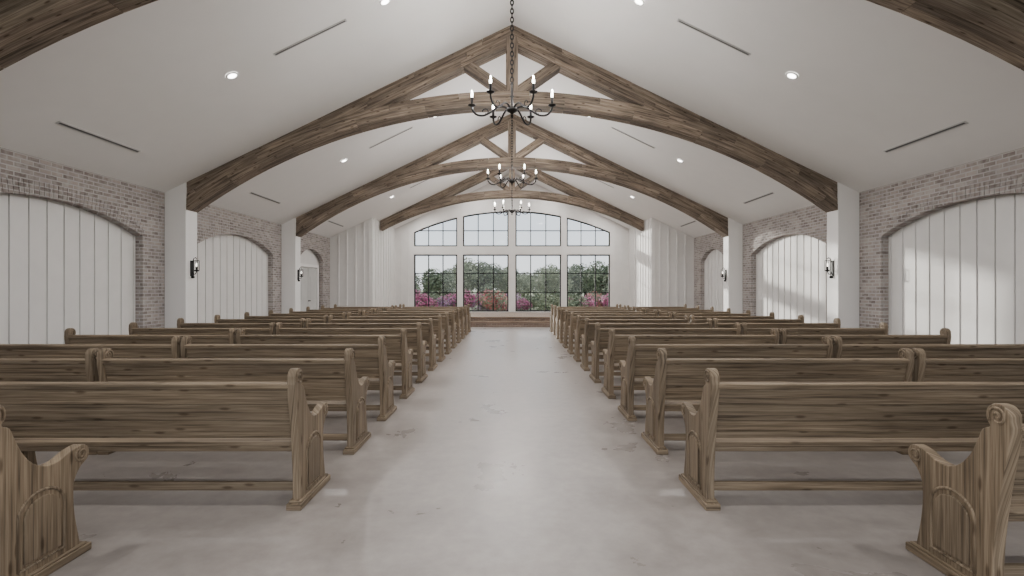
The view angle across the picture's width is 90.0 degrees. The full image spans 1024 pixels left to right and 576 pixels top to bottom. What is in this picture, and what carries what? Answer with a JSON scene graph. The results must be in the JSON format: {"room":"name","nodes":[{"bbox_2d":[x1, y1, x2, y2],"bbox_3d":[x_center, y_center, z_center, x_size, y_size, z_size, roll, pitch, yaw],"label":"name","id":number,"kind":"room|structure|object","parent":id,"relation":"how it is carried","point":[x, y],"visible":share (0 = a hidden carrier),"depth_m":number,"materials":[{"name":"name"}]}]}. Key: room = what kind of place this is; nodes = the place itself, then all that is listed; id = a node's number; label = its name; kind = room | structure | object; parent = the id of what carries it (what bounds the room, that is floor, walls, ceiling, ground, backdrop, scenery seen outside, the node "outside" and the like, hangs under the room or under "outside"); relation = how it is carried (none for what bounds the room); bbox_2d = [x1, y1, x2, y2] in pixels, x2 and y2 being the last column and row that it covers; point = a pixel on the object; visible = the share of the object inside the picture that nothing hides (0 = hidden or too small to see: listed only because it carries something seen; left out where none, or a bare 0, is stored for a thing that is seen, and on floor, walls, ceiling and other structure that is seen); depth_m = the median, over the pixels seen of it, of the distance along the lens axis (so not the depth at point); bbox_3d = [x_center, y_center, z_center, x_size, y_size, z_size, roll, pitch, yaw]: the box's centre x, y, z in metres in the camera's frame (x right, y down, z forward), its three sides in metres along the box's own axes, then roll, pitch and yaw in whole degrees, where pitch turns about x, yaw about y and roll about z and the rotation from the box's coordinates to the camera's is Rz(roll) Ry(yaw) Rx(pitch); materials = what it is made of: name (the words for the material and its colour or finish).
{"room":"church","nodes":[
{"label":"church","id":0,"kind":"room"},
{"bbox_2d":[0,147,329,327],"bbox_3d":[-7.574,-0.256,8.800,0.172,3.612,24.600,0,0,0],"label":"wall","id":1,"kind":"structure","parent":0,"point":[139,210],"depth_m":10.45,"materials":[{"name":"brick"}]},
{"bbox_2d":[0,193,318,343],"bbox_3d":[-7.728,-0.250,8.800,0.164,3.600,24.600,0,0,0],"label":"paneling","id":2,"kind":"structure","parent":1,"relation":"attached to","point":[63,266],"depth_m":9.09,"materials":[{"name":"white paint"}]},
{"bbox_2d":[300,263,318,310],"bbox_3d":[-7.622,0.325,19.175,0.125,2.450,1.920,0,0,0],"label":"door","id":3,"kind":"structure","parent":1,"relation":"in","point":[309,283],"depth_m":19.31,"materials":[{"name":"paint"}]},
{"bbox_2d":[165,182,196,327],"bbox_3d":[-7.260,-0.366,11.250,0.480,3.832,0.440,0,0,0],"label":"wall","id":4,"kind":"structure","parent":0,"point":[180,223],"depth_m":11.05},
{"bbox_2d":[190,257,199,277],"bbox_3d":[-6.958,-0.444,11.250,0.173,0.468,0.116,0,0,0],"label":"wall sconce","id":5,"kind":"object","parent":4,"relation":"attached to","point":[192,270],"depth_m":11.23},
{"bbox_2d":[281,218,299,312],"bbox_3d":[-7.260,-0.366,16.850,0.480,3.832,0.440,0,0,0],"label":"wall","id":6,"kind":"structure","parent":0,"point":[290,243],"depth_m":16.65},
{"bbox_2d":[330,217,394,307],"bbox_3d":[-6.713,-0.680,23.255,1.974,4.460,4.390,0,0,0],"label":"wall","id":7,"kind":"structure","parent":0,"point":[362,256],"depth_m":21.10,"materials":[{"name":"white paint"}]},
{"bbox_2d":[0,0,1023,237],"bbox_3d":[0.000,-3.909,11.000,15.600,3.983,29.000,0,0,0],"label":"ceiling","id":8,"kind":"structure","parent":0,"point":[151,79],"depth_m":9.00,"materials":[{"name":"paint"}]},
{"bbox_2d":[56,121,139,152],"bbox_3d":[-6.697,-2.445,8.370,0.071,0.040,1.650,0,0,0],"label":"ceiling vent","id":9,"kind":"object","parent":8,"relation":"in","point":[61,123],"visible":1,"depth_m":8.25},
{"bbox_2d":[273,19,346,55],"bbox_3d":[-3.297,-4.094,8.370,1.188,0.582,0.075,0,0,0],"label":"ceiling vent","id":10,"kind":"object","parent":8,"relation":"in","point":[344,20],"visible":1,"depth_m":8.36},
{"bbox_2d":[186,25,837,212],"bbox_3d":[0.000,-3.691,11.250,14.060,4.009,0.412,0,0,0],"label":"truss","id":11,"kind":"object","parent":8,"relation":"attached to","point":[391,104],"visible":0.97,"depth_m":11.06,"materials":[{"name":"wood"}]},
{"bbox_2d":[0,0,1023,70],"bbox_3d":[0.000,-3.691,5.600,14.060,4.009,0.412,0,0,0],"label":"truss","id":12,"kind":"object","parent":8,"relation":"attached to","point":[27,27],"visible":1,"depth_m":5.56,"materials":[{"name":"wood"}]},
{"bbox_2d":[296,114,727,236],"bbox_3d":[0.000,-3.691,16.850,14.060,4.009,0.412,0,0,0],"label":"truss","id":13,"kind":"object","parent":8,"relation":"attached to","point":[428,166],"visible":0.97,"depth_m":16.66,"materials":[{"name":"wood"}]},
{"bbox_2d":[380,167,643,230],"bbox_3d":[0.000,-4.101,22.400,11.440,3.190,0.412,0,0,0],"label":"truss","id":14,"kind":"object","parent":8,"relation":"attached to","point":[446,197],"visible":0.98,"depth_m":22.21,"materials":[{"name":"wood"}]},
{"bbox_2d":[468,0,555,125],"bbox_3d":[0.000,-4.236,8.370,1.446,2.932,1.267,0,0,0],"label":"chandelier","id":15,"kind":"object","parent":8,"relation":"hanging from","point":[511,109],"visible":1,"depth_m":8.35,"materials":[{"name":"black metal"}]},
{"bbox_2d":[486,118,537,187],"bbox_3d":[0.000,-4.236,13.950,1.446,2.932,1.267,0,0,0],"label":"chandelier","id":16,"kind":"object","parent":8,"relation":"hanging from","point":[511,180],"visible":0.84,"depth_m":13.94,"materials":[{"name":"black metal"}]},
{"bbox_2d":[493,186,530,215],"bbox_3d":[0.000,-4.236,19.500,1.446,2.932,1.267,0,0,0],"label":"chandelier","id":17,"kind":"object","parent":8,"relation":"hanging from","point":[511,210],"visible":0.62,"depth_m":19.49,"materials":[{"name":"black metal"}]},
{"bbox_2d":[677,19,750,55],"bbox_3d":[3.297,-4.094,8.370,1.188,0.582,0.075,0,0,0],"label":"ceiling vent","id":18,"kind":"object","parent":8,"relation":"in","point":[678,20],"visible":1,"depth_m":8.36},
{"bbox_2d":[884,121,967,152],"bbox_3d":[6.697,-2.445,8.370,0.071,0.040,1.650,0,0,0],"label":"ceiling vent","id":19,"kind":"object","parent":8,"relation":"in","point":[962,123],"visible":1,"depth_m":8.25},
{"bbox_2d":[395,174,628,311],"bbox_3d":[0.000,-2.075,25.313,11.500,7.250,0.274,0,0,0],"label":"wall","id":20,"kind":"structure","parent":0,"point":[405,250],"depth_m":25.20,"materials":[{"name":"white paint"}]},
{"bbox_2d":[414,255,456,306],"bbox_3d":[-3.765,-0.245,25.320,2.130,2.810,0.080,0,0,0],"label":"window","id":21,"kind":"structure","parent":20,"relation":"in","point":[415,273],"depth_m":25.30,"materials":[{"name":"clear glass"}]},
{"bbox_2d":[414,218,456,245],"bbox_3d":[-3.767,-2.764,25.320,2.149,1.428,0.080,0,0,0],"label":"window","id":22,"kind":"structure","parent":20,"relation":"in","point":[428,230],"depth_m":25.28,"materials":[{"name":"clear glass"}]},
{"bbox_2d":[463,255,508,310],"bbox_3d":[-1.295,-0.245,25.320,2.250,2.810,0.080,0,0,0],"label":"window","id":23,"kind":"structure","parent":20,"relation":"in","point":[478,273],"depth_m":25.28,"materials":[{"name":"clear glass"}]},
{"bbox_2d":[463,211,508,245],"bbox_3d":[-1.298,-2.919,25.320,2.257,1.739,0.080,0,0,0],"label":"window","id":24,"kind":"structure","parent":20,"relation":"in","point":[478,230],"depth_m":25.28,"materials":[{"name":"clear glass"}]},
{"bbox_2d":[515,255,560,310],"bbox_3d":[1.295,-0.245,25.320,2.250,2.810,0.080,0,0,0],"label":"window","id":25,"kind":"structure","parent":20,"relation":"in","point":[516,273],"depth_m":25.28,"materials":[{"name":"clear glass"}]},
{"bbox_2d":[515,211,560,245],"bbox_3d":[1.298,-2.919,25.320,2.257,1.739,0.080,0,0,0],"label":"window","id":26,"kind":"structure","parent":20,"relation":"in","point":[516,230],"depth_m":25.28,"materials":[{"name":"clear glass"}]},
{"bbox_2d":[567,255,609,306],"bbox_3d":[3.765,-0.245,25.320,2.130,2.810,0.080,0,0,0],"label":"window","id":27,"kind":"structure","parent":20,"relation":"in","point":[580,273],"depth_m":25.30,"materials":[{"name":"clear glass"}]},
{"bbox_2d":[567,218,609,245],"bbox_3d":[3.767,-2.764,25.320,2.149,1.428,0.080,0,0,0],"label":"window","id":28,"kind":"structure","parent":20,"relation":"in","point":[580,230],"depth_m":25.28,"materials":[{"name":"clear glass"}]},
{"bbox_2d":[35,327,1023,575],"bbox_3d":[0.000,1.650,10.850,15.600,0.200,29.200,0,0,0],"label":"floor","id":29,"kind":"structure","parent":0,"point":[508,458],"depth_m":3.72,"materials":[{"name":"concrete"}]},
{"bbox_2d":[0,404,90,575],"bbox_3d":[-3.690,1.056,2.734,2.385,0.989,0.638,0,0,0],"label":"pew","id":30,"kind":"object","parent":29,"relation":"on","point":[39,536],"visible":1,"depth_m":2.70,"materials":[{"name":"brown wood"}]},
{"bbox_2d":[0,348,99,454],"bbox_3d":[-5.050,1.056,5.029,2.385,0.989,0.638,0,0,0],"label":"pew","id":31,"kind":"object","parent":29,"relation":"on","point":[11,369],"visible":0.27,"depth_m":4.75,"materials":[{"name":"brown wood"}]},
{"bbox_2d":[0,336,181,357],"bbox_3d":[-5.050,1.056,6.224,2.385,0.989,0.638,0,0,0],"label":"pew","id":32,"kind":"object","parent":29,"relation":"on","point":[173,350],"visible":0.18,"depth_m":5.93,"materials":[{"name":"brown wood"}]},
{"bbox_2d":[64,328,236,343],"bbox_3d":[-5.050,1.056,7.419,2.385,0.989,0.638,0,0,0],"label":"pew","id":33,"kind":"object","parent":29,"relation":"on","point":[70,337],"visible":0.24,"depth_m":7.12,"materials":[{"name":"brown wood"}]},
{"bbox_2d":[0,368,329,510],"bbox_3d":[-2.660,1.056,3.834,2.385,0.989,0.638,0,0,0],"label":"pew","id":34,"kind":"object","parent":29,"relation":"on","point":[40,416],"visible":0.91,"depth_m":3.60,"materials":[{"name":"brown wood"}]},
{"bbox_2d":[129,322,275,334],"bbox_3d":[-5.050,1.056,8.614,2.385,0.989,0.638,0,0,0],"label":"pew","id":35,"kind":"object","parent":29,"relation":"on","point":[133,326],"visible":0.27,"depth_m":8.32,"materials":[{"name":"brown wood"}]},
{"bbox_2d":[97,348,370,454],"bbox_3d":[-2.660,1.056,5.029,2.385,0.989,0.638,0,0,0],"label":"pew","id":36,"kind":"object","parent":29,"relation":"on","point":[332,381],"visible":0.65,"depth_m":4.75,"materials":[{"name":"brown wood"}]},
{"bbox_2d":[177,318,305,327],"bbox_3d":[-5.050,1.056,9.809,2.385,0.989,0.638,0,0,0],"label":"pew","id":37,"kind":"object","parent":29,"relation":"on","point":[180,321],"visible":0.26,"depth_m":9.50,"materials":[{"name":"brown wood"}]},
{"bbox_2d":[214,315,328,324],"bbox_3d":[-5.050,1.056,11.004,2.385,0.989,0.638,0,0,0],"label":"pew","id":38,"kind":"object","parent":29,"relation":"on","point":[217,319],"visible":0.27,"depth_m":10.70,"materials":[{"name":"brown wood"}]},
{"bbox_2d":[180,336,396,420],"bbox_3d":[-2.660,1.056,6.224,2.385,0.989,0.638,0,0,0],"label":"pew","id":39,"kind":"object","parent":29,"relation":"on","point":[371,361],"visible":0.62,"depth_m":5.94,"materials":[{"name":"brown wood"}]},
{"bbox_2d":[244,312,346,320],"bbox_3d":[-5.050,1.056,12.199,2.385,0.989,0.638,0,0,0],"label":"pew","id":40,"kind":"object","parent":29,"relation":"on","point":[246,314],"visible":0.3,"depth_m":11.88,"materials":[{"name":"brown wood"}]},
{"bbox_2d":[269,310,361,316],"bbox_3d":[-5.050,1.056,13.394,2.385,0.989,0.638,0,0,0],"label":"pew","id":41,"kind":"object","parent":29,"relation":"on","point":[271,313],"visible":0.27,"depth_m":13.10,"materials":[{"name":"brown wood"}]},
{"bbox_2d":[236,328,414,398],"bbox_3d":[-2.660,1.056,7.419,2.385,0.989,0.638,0,0,0],"label":"pew","id":42,"kind":"object","parent":29,"relation":"on","point":[396,346],"visible":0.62,"depth_m":7.13,"materials":[{"name":"brown wood"}]},
{"bbox_2d":[289,308,373,314],"bbox_3d":[-5.050,1.056,14.589,2.385,0.989,0.638,0,0,0],"label":"pew","id":43,"kind":"object","parent":29,"relation":"on","point":[290,309],"visible":0.24,"depth_m":14.29,"materials":[{"name":"brown wood"}]},
{"bbox_2d":[306,306,384,312],"bbox_3d":[-5.050,1.056,15.784,2.385,0.989,0.638,0,0,0],"label":"pew","id":44,"kind":"object","parent":29,"relation":"on","point":[307,307],"visible":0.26,"depth_m":15.47,"materials":[{"name":"brown wood"}]},
{"bbox_2d":[276,322,427,382],"bbox_3d":[-2.660,1.056,8.614,2.385,0.989,0.638,0,0,0],"label":"pew","id":45,"kind":"object","parent":29,"relation":"on","point":[415,342],"visible":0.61,"depth_m":8.33,"materials":[{"name":"brown wood"}]},
{"bbox_2d":[321,305,393,310],"bbox_3d":[-5.050,1.056,16.979,2.385,0.989,0.638,0,0,0],"label":"pew","id":46,"kind":"object","parent":29,"relation":"on","point":[322,306],"visible":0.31,"depth_m":16.68,"materials":[{"name":"brown wood"}]},
{"bbox_2d":[306,318,437,370],"bbox_3d":[-2.660,1.056,9.809,2.385,0.989,0.638,0,0,0],"label":"pew","id":47,"kind":"object","parent":29,"relation":"on","point":[428,336],"visible":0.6,"depth_m":9.52,"materials":[{"name":"brown wood"}]},
{"bbox_2d":[329,315,445,361],"bbox_3d":[-2.660,1.056,11.004,2.385,0.989,0.638,0,0,0],"label":"pew","id":48,"kind":"object","parent":29,"relation":"on","point":[437,323],"visible":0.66,"depth_m":10.71,"materials":[{"name":"brown wood"}]},
{"bbox_2d":[347,312,451,354],"bbox_3d":[-2.660,1.056,12.199,2.385,0.989,0.638,0,0,0],"label":"pew","id":49,"kind":"object","parent":29,"relation":"on","point":[445,320],"visible":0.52,"depth_m":11.90,"materials":[{"name":"brown wood"}]},
{"bbox_2d":[362,310,456,347],"bbox_3d":[-2.660,1.056,13.394,2.385,0.989,0.638,0,0,0],"label":"pew","id":50,"kind":"object","parent":29,"relation":"on","point":[452,323],"visible":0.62,"depth_m":13.11,"materials":[{"name":"brown wood"}]},
{"bbox_2d":[375,308,461,342],"bbox_3d":[-2.660,1.056,14.589,2.385,0.989,0.638,0,0,0],"label":"pew","id":51,"kind":"object","parent":29,"relation":"on","point":[456,313],"visible":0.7,"depth_m":14.29,"materials":[{"name":"brown wood"}]},
{"bbox_2d":[385,306,464,338],"bbox_3d":[-2.660,1.056,15.784,2.385,0.989,0.638,0,0,0],"label":"pew","id":52,"kind":"object","parent":29,"relation":"on","point":[461,317],"visible":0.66,"depth_m":15.50,"materials":[{"name":"brown wood"}]},
{"bbox_2d":[394,305,468,334],"bbox_3d":[-2.660,1.056,16.979,2.385,0.989,0.638,0,0,0],"label":"pew","id":53,"kind":"object","parent":29,"relation":"on","point":[465,315],"visible":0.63,"depth_m":16.69,"materials":[{"name":"brown wood"}]},
{"bbox_2d":[402,304,470,331],"bbox_3d":[-2.660,1.056,18.174,2.385,0.989,0.638,0,0,0],"label":"pew","id":54,"kind":"object","parent":29,"relation":"on","point":[403,305],"visible":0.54,"depth_m":17.89,"materials":[{"name":"brown wood"}]},
{"bbox_2d":[460,317,549,326],"bbox_3d":[0.000,1.370,20.680,14.940,0.360,0.740,0,0,0],"label":"step","id":55,"kind":"structure","parent":29,"relation":"on","point":[475,321],"depth_m":20.34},
{"bbox_2d":[470,312,550,316],"bbox_3d":[0.000,1.370,23.115,11.440,0.360,4.110,0,0,0],"label":"stage platform","id":56,"kind":"object","parent":29,"relation":"on","point":[473,314],"visible":0.24,"depth_m":22.99,"materials":[{"name":"grey concrete"}]},
{"bbox_2d":[549,304,617,331],"bbox_3d":[2.540,1.056,18.174,2.385,0.989,0.638,0,0,0],"label":"pew","id":57,"kind":"object","parent":29,"relation":"on","point":[552,307],"visible":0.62,"depth_m":17.88,"materials":[{"name":"brown wood"}]},
{"bbox_2d":[552,305,625,334],"bbox_3d":[2.540,1.056,16.979,2.385,0.989,0.638,0,0,0],"label":"pew","id":58,"kind":"object","parent":29,"relation":"on","point":[554,316],"visible":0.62,"depth_m":16.69,"materials":[{"name":"brown wood"}]},
{"bbox_2d":[555,306,634,338],"bbox_3d":[2.540,1.056,15.784,2.385,0.989,0.638,0,0,0],"label":"pew","id":59,"kind":"object","parent":29,"relation":"on","point":[557,318],"visible":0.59,"depth_m":15.49,"materials":[{"name":"brown wood"}]},
{"bbox_2d":[558,308,644,342],"bbox_3d":[2.540,1.056,14.589,2.385,0.989,0.638,0,0,0],"label":"pew","id":60,"kind":"object","parent":29,"relation":"on","point":[562,318],"visible":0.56,"depth_m":14.29,"materials":[{"name":"brown wood"}]},
{"bbox_2d":[562,310,656,347],"bbox_3d":[2.540,1.056,13.394,2.385,0.989,0.638,0,0,0],"label":"pew","id":61,"kind":"object","parent":29,"relation":"on","point":[566,323],"visible":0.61,"depth_m":13.11,"materials":[{"name":"brown wood"}]},
{"bbox_2d":[567,312,671,354],"bbox_3d":[2.540,1.056,12.199,2.385,0.989,0.638,0,0,0],"label":"pew","id":62,"kind":"object","parent":29,"relation":"on","point":[573,319],"visible":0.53,"depth_m":11.90,"materials":[{"name":"brown wood"}]},
{"bbox_2d":[573,315,689,361],"bbox_3d":[2.540,1.056,11.004,2.385,0.989,0.638,0,0,0],"label":"pew","id":63,"kind":"object","parent":29,"relation":"on","point":[580,327],"visible":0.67,"depth_m":10.71,"materials":[{"name":"brown wood"}]},
{"bbox_2d":[580,318,711,370],"bbox_3d":[2.540,1.056,9.809,2.385,0.989,0.638,0,0,0],"label":"pew","id":64,"kind":"object","parent":29,"relation":"on","point":[589,332],"visible":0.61,"depth_m":9.52,"materials":[{"name":"brown wood"}]},
{"bbox_2d":[626,305,698,310],"bbox_3d":[4.930,1.056,16.979,2.385,0.989,0.638,0,0,0],"label":"pew","id":65,"kind":"object","parent":29,"relation":"on","point":[697,306],"visible":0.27,"depth_m":16.68,"materials":[{"name":"brown wood"}]},
{"bbox_2d":[589,322,740,382],"bbox_3d":[2.540,1.056,8.614,2.385,0.989,0.638,0,0,0],"label":"pew","id":66,"kind":"object","parent":29,"relation":"on","point":[601,339],"visible":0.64,"depth_m":8.33,"materials":[{"name":"brown wood"}]},
{"bbox_2d":[635,306,713,312],"bbox_3d":[4.930,1.056,15.784,2.385,0.989,0.638,0,0,0],"label":"pew","id":67,"kind":"object","parent":29,"relation":"on","point":[636,307],"visible":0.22,"depth_m":15.47,"materials":[{"name":"brown wood"}]},
{"bbox_2d":[646,308,730,315],"bbox_3d":[4.930,1.056,14.589,2.385,0.989,0.638,0,0,0],"label":"pew","id":68,"kind":"object","parent":29,"relation":"on","point":[647,309],"visible":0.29,"depth_m":14.29,"materials":[{"name":"brown wood"}]},
{"bbox_2d":[601,328,778,398],"bbox_3d":[2.540,1.056,7.419,2.385,0.989,0.638,0,0,0],"label":"pew","id":69,"kind":"object","parent":29,"relation":"on","point":[618,345],"visible":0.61,"depth_m":7.13,"materials":[{"name":"brown wood"}]},
{"bbox_2d":[658,310,750,315],"bbox_3d":[4.930,1.056,13.394,2.385,0.989,0.638,0,0,0],"label":"pew","id":70,"kind":"object","parent":29,"relation":"on","point":[748,312],"visible":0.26,"depth_m":13.10,"materials":[{"name":"brown wood"}]},
{"bbox_2d":[672,312,774,318],"bbox_3d":[4.930,1.056,12.199,2.385,0.989,0.638,0,0,0],"label":"pew","id":71,"kind":"object","parent":29,"relation":"on","point":[771,315],"visible":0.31,"depth_m":11.88,"materials":[{"name":"brown wood"}]},
{"bbox_2d":[618,336,832,420],"bbox_3d":[2.540,1.056,6.224,2.385,0.989,0.638,0,0,0],"label":"pew","id":72,"kind":"object","parent":29,"relation":"on","point":[640,363],"visible":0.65,"depth_m":5.94,"materials":[{"name":"brown wood"}]},
{"bbox_2d":[689,315,803,322],"bbox_3d":[4.930,1.056,11.004,2.385,0.989,0.638,0,0,0],"label":"pew","id":73,"kind":"object","parent":29,"relation":"on","point":[800,319],"visible":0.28,"depth_m":10.70,"materials":[{"name":"brown wood"}]},
{"bbox_2d":[712,318,840,327],"bbox_3d":[4.930,1.056,9.809,2.385,0.989,0.638,0,0,0],"label":"pew","id":74,"kind":"object","parent":29,"relation":"on","point":[836,323],"visible":0.28,"depth_m":9.50,"materials":[{"name":"brown wood"}]},
{"bbox_2d":[641,348,913,454],"bbox_3d":[2.540,1.056,5.029,2.385,0.989,0.638,0,0,0],"label":"pew","id":75,"kind":"object","parent":29,"relation":"on","point":[676,381],"visible":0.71,"depth_m":4.75,"materials":[{"name":"brown wood"}]},
{"bbox_2d":[740,322,887,334],"bbox_3d":[4.930,1.056,8.614,2.385,0.989,0.638,0,0,0],"label":"pew","id":76,"kind":"object","parent":29,"relation":"on","point":[883,326],"visible":0.27,"depth_m":8.32,"materials":[{"name":"brown wood"}]},
{"bbox_2d":[679,368,1023,510],"bbox_3d":[2.540,1.056,3.834,2.385,0.989,0.638,0,0,0],"label":"pew","id":77,"kind":"object","parent":29,"relation":"on","point":[730,416],"visible":0.82,"depth_m":3.59,"materials":[{"name":"brown wood"}]},
{"bbox_2d":[779,328,950,343],"bbox_3d":[4.930,1.056,7.419,2.385,0.989,0.638,0,0,0],"label":"pew","id":78,"kind":"object","parent":29,"relation":"on","point":[944,337],"visible":0.28,"depth_m":7.12,"materials":[{"name":"brown wood"}]},
{"bbox_2d":[832,336,1023,357],"bbox_3d":[4.930,1.056,6.224,2.385,0.989,0.638,0,0,0],"label":"pew","id":79,"kind":"object","parent":29,"relation":"on","point":[840,350],"visible":0.2,"depth_m":5.93,"materials":[{"name":"brown wood"}]},
{"bbox_2d":[906,403,1023,575],"bbox_3d":[3.530,1.056,2.734,2.385,0.989,0.638,0,0,0],"label":"pew","id":80,"kind":"object","parent":29,"relation":"on","point":[968,506],"visible":1,"depth_m":2.60,"materials":[{"name":"brown wood"}]},
{"bbox_2d":[911,348,1023,381],"bbox_3d":[4.930,1.056,5.029,2.385,0.989,0.638,0,0,0],"label":"pew","id":81,"kind":"object","parent":29,"relation":"on","point":[925,369],"visible":0.23,"depth_m":4.75,"materials":[{"name":"brown wood"}]},
{"bbox_2d":[629,217,693,307],"bbox_3d":[6.713,-0.680,23.255,1.974,4.460,4.390,0,0,0],"label":"wall","id":82,"kind":"structure","parent":0,"point":[661,256],"depth_m":21.10,"materials":[{"name":"white paint"}]},
{"bbox_2d":[724,218,742,312],"bbox_3d":[7.260,-0.366,16.850,0.480,3.832,0.440,0,0,0],"label":"wall","id":83,"kind":"structure","parent":0,"point":[733,243],"depth_m":16.65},
{"bbox_2d":[827,182,858,327],"bbox_3d":[7.260,-0.366,11.250,0.480,3.832,0.440,0,0,0],"label":"wall","id":84,"kind":"structure","parent":0,"point":[842,223],"depth_m":11.05,"materials":[{"name":"paint"}]},
{"bbox_2d":[824,257,833,277],"bbox_3d":[6.959,-0.444,11.250,0.173,0.468,0.116,0,0,0],"label":"wall sconce","id":85,"kind":"object","parent":84,"relation":"attached to","point":[831,270],"depth_m":11.23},
{"bbox_2d":[694,147,1023,334],"bbox_3d":[7.574,-0.256,8.800,0.172,3.612,24.600,0,0,0],"label":"wall","id":86,"kind":"structure","parent":0,"point":[883,210],"depth_m":10.42,"materials":[{"name":"brick"}]},
{"bbox_2d":[704,193,1023,343],"bbox_3d":[7.728,-0.250,8.800,0.164,3.600,24.600,0,0,0],"label":"paneling","id":87,"kind":"structure","parent":86,"relation":"attached to","point":[959,268],"depth_m":9.20,"materials":[{"name":"white paint"}]},
{"label":"outside","id":88,"kind":"structure","parent":0,"visible":0},
{"bbox_2d":[418,290,587,309],"bbox_3d":[0.000,1.750,120.000,500.000,0.100,600.000,0,0,0],"label":"lawn","id":89,"kind":"structure","parent":88,"point":[418,290],"depth_m":124.99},
{"bbox_2d":[416,293,437,306],"bbox_3d":[-5.447,0.902,31.483,1.912,1.277,2.416,0,0,-12],"label":"flowering shrub","id":90,"kind":"object","parent":89,"relation":"on","point":[421,301],"visible":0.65,"depth_m":30.98,"materials":[{"name":"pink plant"}]},
{"bbox_2d":[422,268,455,297],"bbox_3d":[-7.402,-0.187,52.092,3.055,3.764,4.192,0,0,18],"label":"tree","id":91,"kind":"object","parent":89,"relation":"on","point":[434,280],"visible":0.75,"depth_m":51.34,"materials":[{"name":"green plant"}]},
{"bbox_2d":[436,296,455,306],"bbox_3d":[-4.129,1.084,34.935,2.017,1.173,1.893,0,0,27],"label":"flowering shrub","id":92,"kind":"object","parent":89,"relation":"on","point":[440,297],"visible":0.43,"depth_m":34.57,"materials":[{"name":"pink plant"}]},
{"bbox_2d":[441,290,476,306],"bbox_3d":[-3.342,0.798,34.611,2.165,1.446,2.736,0,0,-41],"label":"flowering shrub","id":93,"kind":"object","parent":89,"relation":"on","point":[468,299],"visible":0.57,"depth_m":34.23,"materials":[{"name":"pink plant"}]},
{"bbox_2d":[451,256,488,294],"bbox_3d":[-5.548,-1.191,65.295,5.252,5.776,5.292,0,0,-22],"label":"tree","id":94,"kind":"object","parent":89,"relation":"on","point":[469,266],"visible":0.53,"depth_m":64.11,"materials":[{"name":"green plant"}]},
{"bbox_2d":[468,261,503,295],"bbox_3d":[-3.309,-0.867,64.136,5.709,5.126,4.160,0,0,37],"label":"tree","id":95,"kind":"object","parent":89,"relation":"on","point":[485,280],"visible":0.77,"depth_m":62.93,"materials":[{"name":"green plant"}]},
{"bbox_2d":[475,289,506,309],"bbox_3d":[-1.151,0.855,33.613,2.284,1.621,3.105,0,0,4],"label":"flowering shrub","id":96,"kind":"object","parent":89,"relation":"on","point":[499,302],"visible":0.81,"depth_m":32.95,"materials":[{"name":"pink plant"}]},
{"bbox_2d":[496,268,521,294],"bbox_3d":[-0.605,-0.555,65.399,4.123,4.500,4.092,0,0,-11],"label":"tree","id":97,"kind":"object","parent":89,"relation":"on","point":[502,286],"visible":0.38,"depth_m":64.54,"materials":[{"name":"green plant"}]},
{"bbox_2d":[517,298,531,309],"bbox_3d":[0.766,1.117,35.835,1.390,0.929,1.757,0,0,-2],"label":"flowering shrub","id":98,"kind":"object","parent":89,"relation":"on","point":[523,304],"visible":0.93,"depth_m":35.52,"materials":[{"name":"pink plant"}]},
{"bbox_2d":[517,275,536,296],"bbox_3d":[1.625,-0.014,64.716,3.106,3.417,3.130,0,0,-18],"label":"tree","id":99,"kind":"object","parent":89,"relation":"on","point":[525,283],"visible":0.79,"depth_m":63.98,"materials":[{"name":"green plant"}]},
{"bbox_2d":[521,290,546,307],"bbox_3d":[1.759,0.911,39.465,3.170,1.510,1.930,0,0,19],"label":"flowering shrub","id":100,"kind":"object","parent":89,"relation":"on","point":[534,297],"visible":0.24,"depth_m":39.15,"materials":[{"name":"green plant"}]},
{"bbox_2d":[534,293,559,309],"bbox_3d":[2.465,0.968,33.686,1.790,1.401,2.940,0,0,13],"label":"flowering shrub","id":101,"kind":"object","parent":89,"relation":"on","point":[550,298],"visible":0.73,"depth_m":33.19,"materials":[{"name":"green plant"}]},
{"bbox_2d":[533,263,573,296],"bbox_3d":[3.894,-0.369,49.911,3.783,4.129,3.754,0,0,-27],"label":"tree","id":102,"kind":"object","parent":89,"relation":"on","point":[552,280],"visible":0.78,"depth_m":49.12,"materials":[{"name":"green plant"}]},
{"bbox_2d":[557,266,586,297],"bbox_3d":[5.992,-0.345,54.817,4.566,4.080,3.089,0,0,27],"label":"tree","id":103,"kind":"object","parent":89,"relation":"on","point":[575,277],"visible":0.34,"depth_m":53.70,"materials":[{"name":"green plant"}]},
{"bbox_2d":[556,296,587,306],"bbox_3d":[3.589,1.049,30.715,2.007,1.241,1.982,0,0,45],"label":"flowering shrub","id":104,"kind":"object","parent":89,"relation":"on","point":[571,303],"visible":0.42,"depth_m":30.38,"materials":[{"name":"green plant"}]},
{"bbox_2d":[568,264,591,296],"bbox_3d":[13.441,-1.362,94.680,7.214,6.119,7.147,0,0,13],"label":"tree","id":105,"kind":"object","parent":89,"relation":"on","point":[584,289],"visible":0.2,"depth_m":93.76,"materials":[{"name":"green plant"}]},
{"bbox_2d":[577,295,598,306],"bbox_3d":[5.170,0.985,34.745,1.711,1.143,2.163,0,0,23],"label":"flowering shrub","id":106,"kind":"object","parent":89,"relation":"on","point":[589,300],"visible":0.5,"depth_m":34.27,"materials":[{"name":"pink plant"}]},
{"bbox_2d":[582,293,603,306],"bbox_3d":[5.716,0.930,35.635,2.079,1.475,2.826,0,0,-17],"label":"flowering shrub","id":107,"kind":"object","parent":89,"relation":"on","point":[598,295],"visible":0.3,"depth_m":34.70,"materials":[{"name":"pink plant"}]},
{"bbox_2d":[582,260,607,298],"bbox_3d":[9.081,-0.580,51.023,5.068,4.550,3.693,0,0,34],"label":"tree","id":108,"kind":"object","parent":89,"relation":"on","point":[602,279],"visible":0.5,"depth_m":50.79,"materials":[{"name":"green plant"}]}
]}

